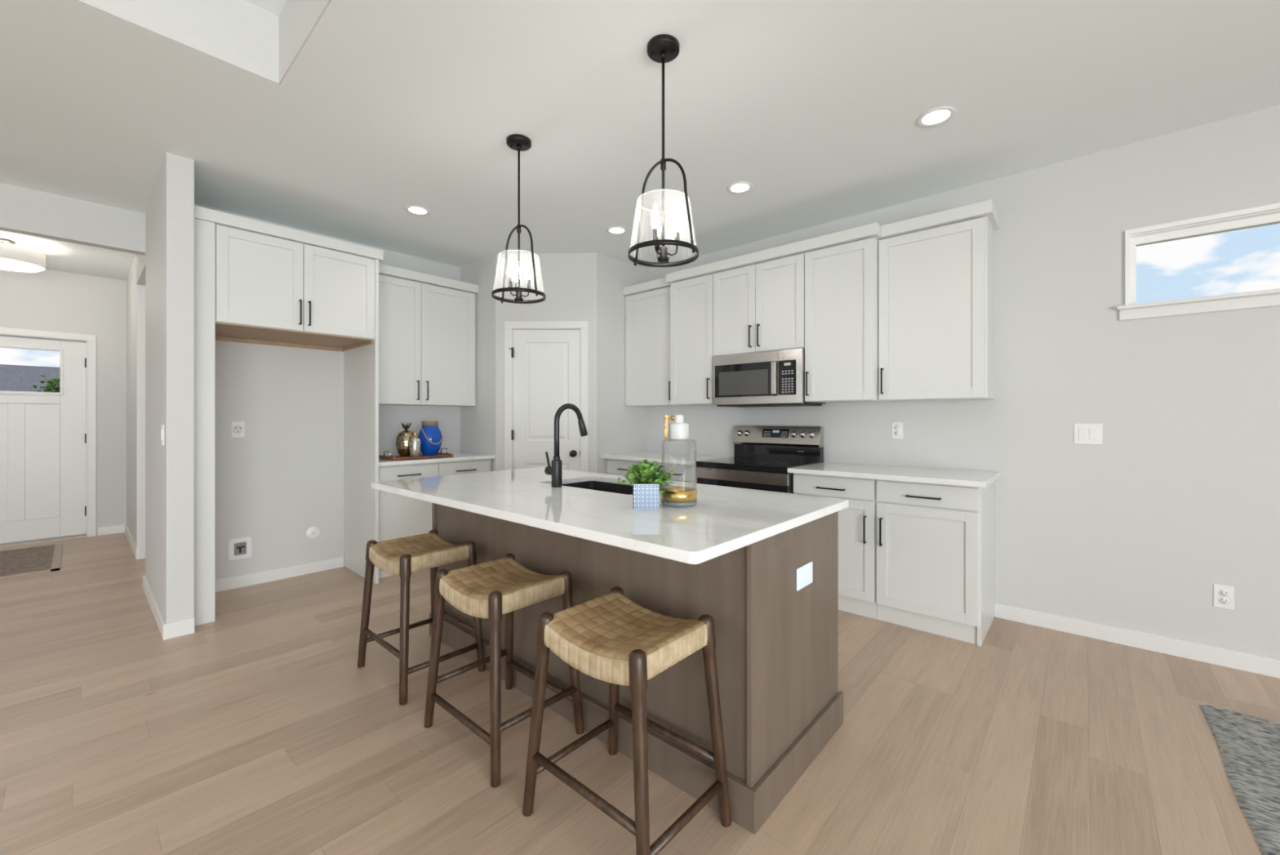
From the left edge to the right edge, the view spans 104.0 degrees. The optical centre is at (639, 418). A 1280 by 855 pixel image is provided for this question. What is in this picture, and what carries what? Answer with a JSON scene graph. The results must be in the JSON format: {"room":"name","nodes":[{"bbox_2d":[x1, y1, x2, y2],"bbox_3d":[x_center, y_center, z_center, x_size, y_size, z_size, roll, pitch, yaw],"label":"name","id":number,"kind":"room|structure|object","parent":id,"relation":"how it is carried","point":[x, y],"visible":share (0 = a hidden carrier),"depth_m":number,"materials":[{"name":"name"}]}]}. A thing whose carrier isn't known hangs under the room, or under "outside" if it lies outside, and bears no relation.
{"room":"kitchen","nodes":[
{"label":"kitchen","id":0,"kind":"room"},
{"bbox_2d":[0,269,126,535],"bbox_3d":[-6.473,-0.130,4.669,0.120,2.765,2.580,0,0,42],"label":"wall","id":1,"kind":"structure","parent":0,"point":[47,300],"depth_m":5.36,"materials":[{"name":"paint"}]},
{"bbox_2d":[0,327,96,547],"bbox_3d":[-6.188,0.184,4.967,0.150,2.137,1.065,0,0,42],"label":"door","id":2,"kind":"structure","parent":1,"relation":"in","point":[48,439],"depth_m":5.13,"materials":[{"name":"white paint"}]},
{"bbox_2d":[97,524,124,535],"bbox_3d":[-5.717,1.208,5.418,0.014,0.089,0.215,0,0,42],"label":"baseboard","id":3,"kind":"structure","parent":1,"relation":"attached to","point":[114,529],"depth_m":5.41,"materials":[{"name":"white paint"}]},
{"bbox_2d":[126,152,194,623],"bbox_3d":[-4.168,-0.130,4.249,4.084,2.765,0.144,0,0,42],"label":"wall","id":4,"kind":"structure","parent":0,"point":[170,213],"depth_m":2.92,"materials":[{"name":"paint"}]},
{"bbox_2d":[0,182,145,255],"bbox_3d":[-4.474,-1.369,2.869,0.100,0.285,2.345,0,0,42],"label":"wall","id":5,"kind":"structure","parent":4,"relation":"attached to","point":[23,211],"depth_m":3.43,"materials":[{"name":"paint"}]},
{"bbox_2d":[124,524,137,559],"bbox_3d":[-5.013,1.208,5.021,1.594,0.089,0.154,0,0,42],"label":"baseboard","id":6,"kind":"structure","parent":4,"relation":"attached to","point":[130,538],"depth_m":4.84,"materials":[{"name":"white paint"}]},
{"bbox_2d":[137,284,145,559],"bbox_3d":[-4.427,0.033,4.490,0.016,2.440,0.128,0,0,42],"label":"trim","id":7,"kind":"structure","parent":4,"relation":"attached to","point":[140,288],"depth_m":4.46,"materials":[{"name":"white paint"}]},
{"bbox_2d":[160,424,164,445],"bbox_3d":[-2.802,0.098,2.933,0.095,0.120,0.010,0,0,42],"label":"light switch","id":8,"kind":"object","parent":4,"relation":"attached to","point":[162,425],"visible":1,"depth_m":2.90,"materials":[{"name":"white plastic"}]},
{"bbox_2d":[142,574,195,639],"bbox_3d":[-3.141,1.208,3.312,1.332,0.089,0.134,0,0,42],"label":"baseboard","id":9,"kind":"structure","parent":4,"relation":"attached to","point":[186,626],"depth_m":2.90,"materials":[{"name":"white paint"}]},
{"bbox_2d":[194,203,460,579],"bbox_3d":[-2.080,-0.130,4.801,0.120,2.765,3.501,0,0,42],"label":"wall","id":10,"kind":"structure","parent":0,"point":[278,481],"depth_m":3.93,"materials":[{"name":"paint"}]},
{"bbox_2d":[231,421,244,437],"bbox_3d":[-2.972,0.083,3.698,0.012,0.116,0.079,0,0,42],"label":"wall outlet","id":11,"kind":"object","parent":10,"relation":"attached to","point":[237,428],"visible":1,"depth_m":3.69,"materials":[{"name":"white plastic"}]},
{"bbox_2d":[232,424,244,433],"bbox_3d":[-2.970,0.083,3.696,0.006,0.066,0.066,0,0,42],"label":"socket","id":12,"kind":"object","parent":11,"relation":"attached to","point":[237,428],"depth_m":3.70,"materials":[{"name":"white plastic"}]},
{"bbox_2d":[228,536,251,560],"bbox_3d":[-2.962,0.966,3.706,0.020,0.156,0.134,0,0,42],"label":"outlet box","id":13,"kind":"object","parent":10,"relation":"attached to","point":[238,548],"visible":1,"depth_m":3.71,"materials":[{"name":"white plastic"}]},
{"bbox_2d":[214,555,343,592],"bbox_3d":[-2.800,1.208,3.890,0.014,0.089,0.896,0,0,42],"label":"baseboard","id":14,"kind":"structure","parent":10,"relation":"attached to","point":[246,580],"depth_m":3.87,"materials":[{"name":"white paint"}]},
{"bbox_2d":[214,223,374,351],"bbox_3d":[-2.550,-0.883,3.647,0.708,0.643,0.932,0,0,42],"label":"upper cabinet","id":15,"kind":"object","parent":10,"relation":"attached to","point":[270,291],"visible":0.97,"depth_m":3.41,"materials":[{"name":"white paint"}]},
{"bbox_2d":[194,205,479,293],"bbox_3d":[-2.245,-1.238,4.008,0.686,0.082,2.094,0,0,42],"label":"crown molding","id":16,"kind":"structure","parent":15,"relation":"attached to","point":[220,218],"depth_m":3.52,"materials":[{"name":"white paint"}]},
{"bbox_2d":[306,526,320,539],"bbox_3d":[-2.651,0.931,4.061,0.010,0.104,0.104,0,0,42],"label":"cable cover","id":17,"kind":"object","parent":10,"relation":"attached to","point":[313,532],"visible":1,"depth_m":4.06,"materials":[{"name":"white plastic"}]},
{"bbox_2d":[378,274,475,406],"bbox_3d":[-2.014,-0.657,4.512,0.361,1.077,1.022,0,0,42],"label":"upper cabinet","id":18,"kind":"object","parent":10,"relation":"attached to","point":[427,332],"visible":0.88,"depth_m":4.42,"materials":[{"name":"white paint"}]},
{"bbox_2d":[495,253,596,472],"bbox_3d":[-0.860,-0.130,4.636,0.932,2.765,0.100,0,0,1],"label":"wall","id":19,"kind":"structure","parent":0,"point":[568,280],"depth_m":4.59,"materials":[{"name":"paint"}]},
{"bbox_2d":[504,320,588,471],"bbox_3d":[-0.856,0.183,4.591,0.770,2.140,0.111,0,0,1],"label":"door","id":20,"kind":"structure","parent":19,"relation":"in","point":[546,368],"depth_m":4.60,"materials":[{"name":"white paint"}]},
{"bbox_2d":[460,253,646,473],"bbox_3d":[-0.815,-0.130,4.856,1.946,2.765,0.625,0,0,-5],"label":"wall","id":21,"kind":"structure","parent":0,"point":[621,428],"depth_m":4.74,"materials":[{"name":"paint"}]},
{"bbox_2d":[551,456,562,487],"bbox_3d":[-0.412,0.263,2.478,0.052,0.150,0.052,0,0,42],"label":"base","id":22,"kind":"object","parent":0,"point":[556,464],"depth_m":2.46,"materials":[{"name":"grey metal"}]},
{"bbox_2d":[0,0,1279,280],"bbox_3d":[-1.821,-1.714,1.188,11.900,0.405,8.557,0,0,42],"label":"ceiling","id":23,"kind":"structure","parent":0,"point":[387,107],"depth_m":2.43,"materials":[{"name":"paint"}]},
{"bbox_2d":[0,237,45,272],"bbox_3d":[-5.399,-1.387,4.236,0.470,0.249,0.470,0,0,42],"label":"ceiling lamp","id":24,"kind":"object","parent":23,"relation":"attached to","point":[13,257],"visible":1,"depth_m":4.22,"materials":[{"name":"white metal"}]},
{"bbox_2d":[0,257,44,272],"bbox_3d":[-5.399,-1.297,4.236,0.462,0.042,0.462,0,0,42],"label":"diffuser","id":25,"kind":"object","parent":24,"relation":"attached to","point":[11,264],"depth_m":4.24,"materials":[{"name":"white plastic"}]},
{"bbox_2d":[75,0,331,84],"bbox_3d":[-1.116,-1.664,-1.007,5.130,0.304,4.212,0,0,42],"label":"trim","id":26,"kind":"structure","parent":23,"relation":"attached to","point":[242,34],"depth_m":2.10,"materials":[{"name":"paint"}]},
{"bbox_2d":[404,205,430,215],"bbox_3d":[-1.617,-1.508,3.636,0.172,0.007,0.172,0,0,42],"label":"recessed light","id":27,"kind":"object","parent":23,"relation":"in","point":[414,210],"visible":1,"depth_m":3.63,"materials":[{"name":"white plastic"}]},
{"bbox_2d":[491,133,545,303],"bbox_3d":[-0.660,-1.074,2.727,0.294,0.874,0.286,0,0,36],"label":"pendant light","id":28,"kind":"object","parent":23,"relation":"hanging from","point":[517,142],"visible":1,"depth_m":2.72,"materials":[{"name":"brown metal"}]},
{"bbox_2d":[605,226,627,235],"bbox_3d":[-0.187,-1.508,4.023,0.172,0.007,0.172,0,0,42],"label":"recessed light","id":29,"kind":"object","parent":23,"relation":"in","point":[615,230],"visible":1,"depth_m":4.03,"materials":[{"name":"white plastic"}]},
{"bbox_2d":[627,34,698,266],"bbox_3d":[0.095,-1.074,2.035,0.294,0.874,0.286,0,0,36],"label":"pendant light","id":30,"kind":"object","parent":23,"relation":"hanging from","point":[662,48],"visible":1,"depth_m":2.02,"materials":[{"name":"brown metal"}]},
{"bbox_2d":[726,181,753,194],"bbox_3d":[0.655,-1.508,3.277,0.172,0.007,0.172,0,0,42],"label":"recessed light","id":31,"kind":"object","parent":23,"relation":"in","point":[741,187],"visible":1,"depth_m":3.27,"materials":[{"name":"white plastic"}]},
{"bbox_2d":[916,106,955,127],"bbox_3d":[1.484,-1.508,2.507,0.172,0.007,0.172,0,0,42],"label":"recessed light","id":32,"kind":"object","parent":23,"relation":"in","point":[935,117],"visible":1,"depth_m":2.50,"materials":[{"name":"white paint"}]},
{"bbox_2d":[0,532,1279,854],"bbox_3d":[-1.821,1.303,1.188,11.900,0.100,8.557,0,0,42],"label":"floor","id":33,"kind":"structure","parent":0,"point":[259,729],"depth_m":1.92,"materials":[{"name":"brown wood"}]},
{"bbox_2d":[0,542,62,578],"bbox_3d":[-5.599,1.248,4.177,1.280,0.008,1.005,0,0,42],"label":"door mat","id":34,"kind":"object","parent":33,"relation":"on","point":[44,558],"visible":1,"depth_m":4.38,"materials":[{"name":"fabric"}]},
{"bbox_2d":[194,217,214,625],"bbox_3d":[-2.909,0.024,3.269,0.674,2.458,0.109,0,0,42],"label":"panel","id":35,"kind":"object","parent":33,"relation":"on","point":[204,231],"visible":0.51,"depth_m":3.05,"materials":[{"name":"white paint"}]},
{"bbox_2d":[343,258,378,583],"bbox_3d":[-2.245,0.024,4.016,0.674,2.458,0.024,0,0,42],"label":"panel","id":36,"kind":"object","parent":33,"relation":"on","point":[361,364],"visible":0.76,"depth_m":3.96,"materials":[{"name":"white paint"}]},
{"bbox_2d":[357,528,484,704],"bbox_3d":[-1.098,0.934,2.506,0.526,0.641,0.416,0,0,42],"label":"bar stool","id":37,"kind":"object","parent":33,"relation":"on","point":[402,557],"visible":1,"depth_m":2.45,"materials":[{"name":"beige wicker"}]},
{"bbox_2d":[378,458,491,577],"bbox_3d":[-1.912,0.811,4.424,0.631,0.883,1.025,0,0,42],"label":"base cabinet","id":38,"kind":"object","parent":33,"relation":"on","point":[399,516],"visible":0.23,"depth_m":4.05,"materials":[{"name":"white paint"}]},
{"bbox_2d":[378,452,494,466],"bbox_3d":[-1.910,0.354,4.425,0.633,0.030,1.028,0,0,42],"label":"countertop","id":39,"kind":"structure","parent":38,"relation":"on","point":[456,456],"depth_m":4.22,"materials":[{"name":"white stone"}]},
{"bbox_2d":[378,447,453,460],"bbox_3d":[-1.918,0.302,4.300,0.300,0.072,0.510,0,0,42],"label":"serving tray","id":40,"kind":"object","parent":39,"relation":"on","point":[440,454],"visible":0.91,"depth_m":4.18,"materials":[{"name":"brown wood"}]},
{"bbox_2d":[395,422,413,456],"bbox_3d":[-2.006,0.179,4.291,0.166,0.285,0.166,0,0,42],"label":"pineapple figurine","id":41,"kind":"object","parent":40,"relation":"on","point":[402,438],"visible":0.83,"depth_m":4.23,"materials":[{"name":"gold metal"}]},
{"bbox_2d":[408,431,421,456],"bbox_3d":[-1.899,0.220,4.223,0.090,0.204,0.090,0,0,42],"label":"glass bottle","id":42,"kind":"object","parent":40,"relation":"on","point":[415,442],"visible":1,"depth_m":4.19,"materials":[{"name":"clear glass"}]},
{"bbox_2d":[417,421,443,455],"bbox_3d":[-1.844,0.173,4.402,0.215,0.297,0.215,0,0,-7],"label":"vase","id":43,"kind":"object","parent":40,"relation":"on","point":[430,436],"visible":0.97,"depth_m":4.34,"materials":[{"name":"blue ceramic"}]},
{"bbox_2d":[423,552,584,786],"bbox_3d":[-0.551,0.934,2.017,0.526,0.641,0.416,0,0,42],"label":"bar stool","id":44,"kind":"object","parent":33,"relation":"on","point":[491,589],"visible":0.99,"depth_m":1.97,"materials":[{"name":"beige wicker"}]},
{"bbox_2d":[522,586,731,854],"bbox_3d":[-0.045,0.934,1.568,0.526,0.641,0.416,0,0,42],"label":"bar stool","id":45,"kind":"object","parent":33,"relation":"on","point":[611,637],"visible":1,"depth_m":1.52,"materials":[{"name":"beige wicker"}]},
{"bbox_2d":[606,458,651,475],"bbox_3d":[0.064,0.811,4.690,0.530,0.883,0.616,0,0,42],"label":"base cabinet","id":46,"kind":"object","parent":33,"relation":"on","point":[616,467],"visible":0.18,"depth_m":4.56,"materials":[{"name":"white paint"}]},
{"bbox_2d":[600,451,733,465],"bbox_3d":[0.249,0.354,4.500,1.062,0.030,0.653,0,0,42],"label":"countertop","id":47,"kind":"structure","parent":46,"relation":"on","point":[669,458],"depth_m":4.39,"materials":[{"name":"white stone"}]},
{"bbox_2d":[429,502,843,834],"bbox_3d":[-0.191,0.812,2.478,2.095,0.881,0.742,0,0,42],"label":"kitchen island","id":48,"kind":"object","parent":33,"relation":"on","point":[776,648],"visible":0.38,"depth_m":1.76,"materials":[{"name":"brown wood"}]},
{"bbox_2d":[371,466,848,564],"bbox_3d":[-0.278,0.355,2.374,2.105,0.032,1.114,0,0,42],"label":"island countertop","id":49,"kind":"structure","parent":48,"relation":"on","point":[723,520],"depth_m":1.87,"materials":[{"name":"white stone"}]},
{"bbox_2d":[544,403,587,487],"bbox_3d":[-0.377,0.132,2.563,0.113,0.414,0.227,0,0,42],"label":"kitchen faucet","id":50,"kind":"object","parent":49,"relation":"on","point":[555,470],"visible":1,"depth_m":2.47,"materials":[{"name":"grey metal"}]},
{"bbox_2d":[562,480,660,494],"bbox_3d":[-0.162,0.490,2.591,0.709,0.237,0.426,0,0,42],"label":"sink","id":51,"kind":"object","parent":49,"relation":"in","point":[593,485],"visible":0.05,"depth_m":2.88,"materials":[{"name":"grey metal"}]},
{"bbox_2d":[616,458,674,509],"bbox_3d":[0.035,0.248,1.905,0.197,0.181,0.197,0,0,37],"label":"potted plant","id":52,"kind":"object","parent":49,"relation":"on","point":[647,482],"visible":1,"depth_m":1.86,"materials":[{"name":"green plant"}]},
{"bbox_2d":[661,414,697,506],"bbox_3d":[0.153,0.162,1.968,0.141,0.352,0.141,0,0,2],"label":"glass jar","id":53,"kind":"object","parent":49,"relation":"on","point":[673,496],"visible":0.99,"depth_m":1.94,"materials":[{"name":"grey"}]},
{"bbox_2d":[795,560,812,591],"bbox_3d":[0.594,0.567,1.801,0.009,0.078,0.130,0,0,42],"label":"wall outlet","id":54,"kind":"object","parent":48,"relation":"attached to","point":[803,573],"visible":1,"depth_m":1.79,"materials":[{"name":"white plastic"}]},
{"bbox_2d":[649,462,697,483],"bbox_3d":[0.461,0.811,4.337,0.530,0.883,0.616,0,0,42],"label":"base cabinet","id":55,"kind":"object","parent":33,"relation":"on","point":[682,473],"visible":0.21,"depth_m":4.08,"materials":[{"name":"white paint"}]},
{"bbox_2d":[696,425,823,493],"bbox_3d":[0.914,0.648,3.876,0.757,1.170,0.692,0,0,42],"label":"electric range","id":56,"kind":"object","parent":33,"relation":"on","point":[763,455],"visible":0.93,"depth_m":3.87,"materials":[{"name":"grey metal"}]},
{"bbox_2d":[696,457,821,474],"bbox_3d":[0.913,0.358,3.875,0.757,0.046,0.585,0,0,42],"label":"cooktop","id":57,"kind":"object","parent":56,"relation":"in","point":[747,465],"depth_m":3.76,"materials":[{"name":"black glass"}]},
{"bbox_2d":[793,472,876,618],"bbox_3d":[1.433,0.811,3.474,0.537,0.883,0.616,0,0,42],"label":"base cabinet","id":58,"kind":"object","parent":33,"relation":"on","point":[857,522],"visible":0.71,"depth_m":3.18,"materials":[{"name":"white paint"}]},
{"bbox_2d":[876,479,995,646],"bbox_3d":[1.837,0.811,3.114,0.542,0.883,0.616,0,0,42],"label":"base cabinet","id":59,"kind":"object","parent":33,"relation":"on","point":[935,543],"visible":0.98,"depth_m":2.90,"materials":[{"name":"white paint"}]},
{"bbox_2d":[787,462,1000,487],"bbox_3d":[1.634,0.354,3.269,1.118,0.030,0.653,0,0,42],"label":"countertop","id":60,"kind":"structure","parent":59,"relation":"on","point":[915,474],"depth_m":3.13,"materials":[{"name":"white stone"}]},
{"bbox_2d":[1198,704,1279,854],"bbox_3d":[2.231,1.248,0.802,1.530,0.010,2.362,0,0,42],"label":"rug","id":61,"kind":"object","parent":33,"relation":"on","point":[1249,745],"visible":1,"depth_m":1.80,"materials":[{"name":"grey fabric"}]},
{"bbox_2d":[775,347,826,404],"bbox_3d":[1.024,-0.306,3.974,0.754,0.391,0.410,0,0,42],"label":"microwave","id":62,"kind":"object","parent":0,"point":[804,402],"depth_m":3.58,"materials":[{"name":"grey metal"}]},
{"bbox_2d":[646,105,1279,659],"bbox_3d":[2.738,-0.130,2.807,7.035,2.765,0.120,0,0,42],"label":"wall","id":63,"kind":"structure","parent":0,"point":[1179,497],"depth_m":2.81,"materials":[{"name":"paint"}]},
{"bbox_2d":[625,286,693,406],"bbox_3d":[0.182,-0.653,4.755,0.620,1.068,0.361,0,0,42],"label":"upper cabinet","id":64,"kind":"object","parent":63,"relation":"attached to","point":[647,313],"visible":0.69,"depth_m":4.66,"materials":[{"name":"white paint"}]},
{"bbox_2d":[670,273,713,405],"bbox_3d":[0.553,-0.653,4.372,0.442,1.068,0.441,0,0,42],"label":"upper cabinet","id":65,"kind":"object","parent":63,"relation":"attached to","point":[691,300],"visible":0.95,"depth_m":4.24,"materials":[{"name":"white paint"}]},
{"bbox_2d":[713,253,804,355],"bbox_3d":[1.007,-0.846,3.969,0.770,0.683,0.441,0,0,42],"label":"upper cabinet","id":66,"kind":"object","parent":63,"relation":"attached to","point":[760,307],"visible":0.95,"depth_m":3.80,"materials":[{"name":"white paint"}]},
{"bbox_2d":[712,347,826,407],"bbox_3d":[1.005,-0.296,3.952,0.754,0.411,0.468,0,0,42],"label":"microwave oven","id":67,"kind":"object","parent":66,"relation":"attached to","point":[774,378],"visible":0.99,"depth_m":3.77,"materials":[{"name":"grey metal"}]},
{"bbox_2d":[804,236,889,402],"bbox_3d":[1.471,-0.653,3.556,0.471,1.068,0.441,0,0,42],"label":"upper cabinet","id":68,"kind":"object","parent":63,"relation":"attached to","point":[842,281],"visible":0.97,"depth_m":3.40,"materials":[{"name":"white paint"}]},
{"bbox_2d":[622,199,999,296],"bbox_3d":[1.022,-1.224,3.959,2.935,0.073,0.436,0,0,42],"label":"crown molding","id":69,"kind":"structure","parent":68,"relation":"attached to","point":[872,230],"depth_m":3.40,"materials":[{"name":"white paint"}]},
{"bbox_2d":[891,422,902,438],"bbox_3d":[1.819,0.086,3.537,0.072,0.118,0.010,0,0,42],"label":"wall outlet","id":70,"kind":"object","parent":63,"relation":"attached to","point":[896,427],"visible":1,"depth_m":3.54,"materials":[{"name":"white plastic"}]},
{"bbox_2d":[894,425,899,435],"bbox_3d":[1.817,0.086,3.535,0.034,0.073,0.004,0,0,42],"label":"socket","id":71,"kind":"object","parent":70,"relation":"attached to","point":[896,427],"depth_m":3.53,"materials":[{"name":"white plastic"}]},
{"bbox_2d":[878,216,994,401],"bbox_3d":[1.899,-0.653,3.230,0.600,1.068,0.361,0,0,42],"label":"upper cabinet","id":72,"kind":"object","parent":63,"relation":"attached to","point":[936,285],"visible":1,"depth_m":3.11,"materials":[{"name":"white paint"}]},
{"bbox_2d":[1073,423,1102,444],"bbox_3d":[2.570,0.090,2.869,0.122,0.118,0.010,0,0,42],"label":"light switch","id":73,"kind":"object","parent":63,"relation":"attached to","point":[1083,433],"visible":1,"depth_m":2.87,"materials":[{"name":"white plastic"}]},
{"bbox_2d":[994,602,1279,678],"bbox_3d":[3.782,1.208,1.790,4.124,0.089,0.014,0,0,42],"label":"baseboard","id":74,"kind":"structure","parent":63,"relation":"attached to","point":[1260,664],"depth_m":2.71,"materials":[{"name":"white paint"}]},
{"bbox_2d":[1116,202,1279,320],"bbox_3d":[3.264,-0.788,2.292,1.565,0.493,0.150,0,0,42],"label":"window","id":75,"kind":"structure","parent":63,"relation":"in","point":[1131,310],"depth_m":2.60,"materials":[{"name":"white plastic"}]},
{"bbox_2d":[1213,583,1234,609],"bbox_3d":[2.953,0.902,2.529,0.070,0.118,0.010,0,0,42],"label":"wall outlet","id":76,"kind":"object","parent":63,"relation":"attached to","point":[1223,594],"visible":1,"depth_m":2.53,"materials":[{"name":"white plastic"}]},
{"bbox_2d":[1218,589,1229,604],"bbox_3d":[2.951,0.902,2.527,0.034,0.073,0.004,0,0,42],"label":"socket","id":77,"kind":"object","parent":76,"relation":"attached to","point":[1224,594],"depth_m":2.53,"materials":[{"name":"white plastic"}]},
{"label":"outside","id":78,"kind":"structure","parent":0,"visible":0},
{"bbox_3d":[0.000,1.553,0.000,120.000,0.100,120.000,0,0,42],"label":"ground","id":79,"kind":"structure","parent":78,"visible":0},
{"bbox_2d":[0,364,60,391],"bbox_3d":[-20.726,-0.107,15.743,9.100,3.220,19.000,0,0,42],"label":"neighbor house","id":80,"kind":"structure","parent":79,"relation":"on","point":[12,377],"depth_m":15.48,"materials":[{"name":"grey"}]},
{"bbox_2d":[31,373,60,392],"bbox_3d":[-8.579,0.421,7.503,1.219,2.165,1.564,0,0,42],"label":"bush","id":81,"kind":"object","parent":79,"relation":"on","point":[49,388],"visible":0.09,"depth_m":7.34,"materials":[{"name":"green plant"}]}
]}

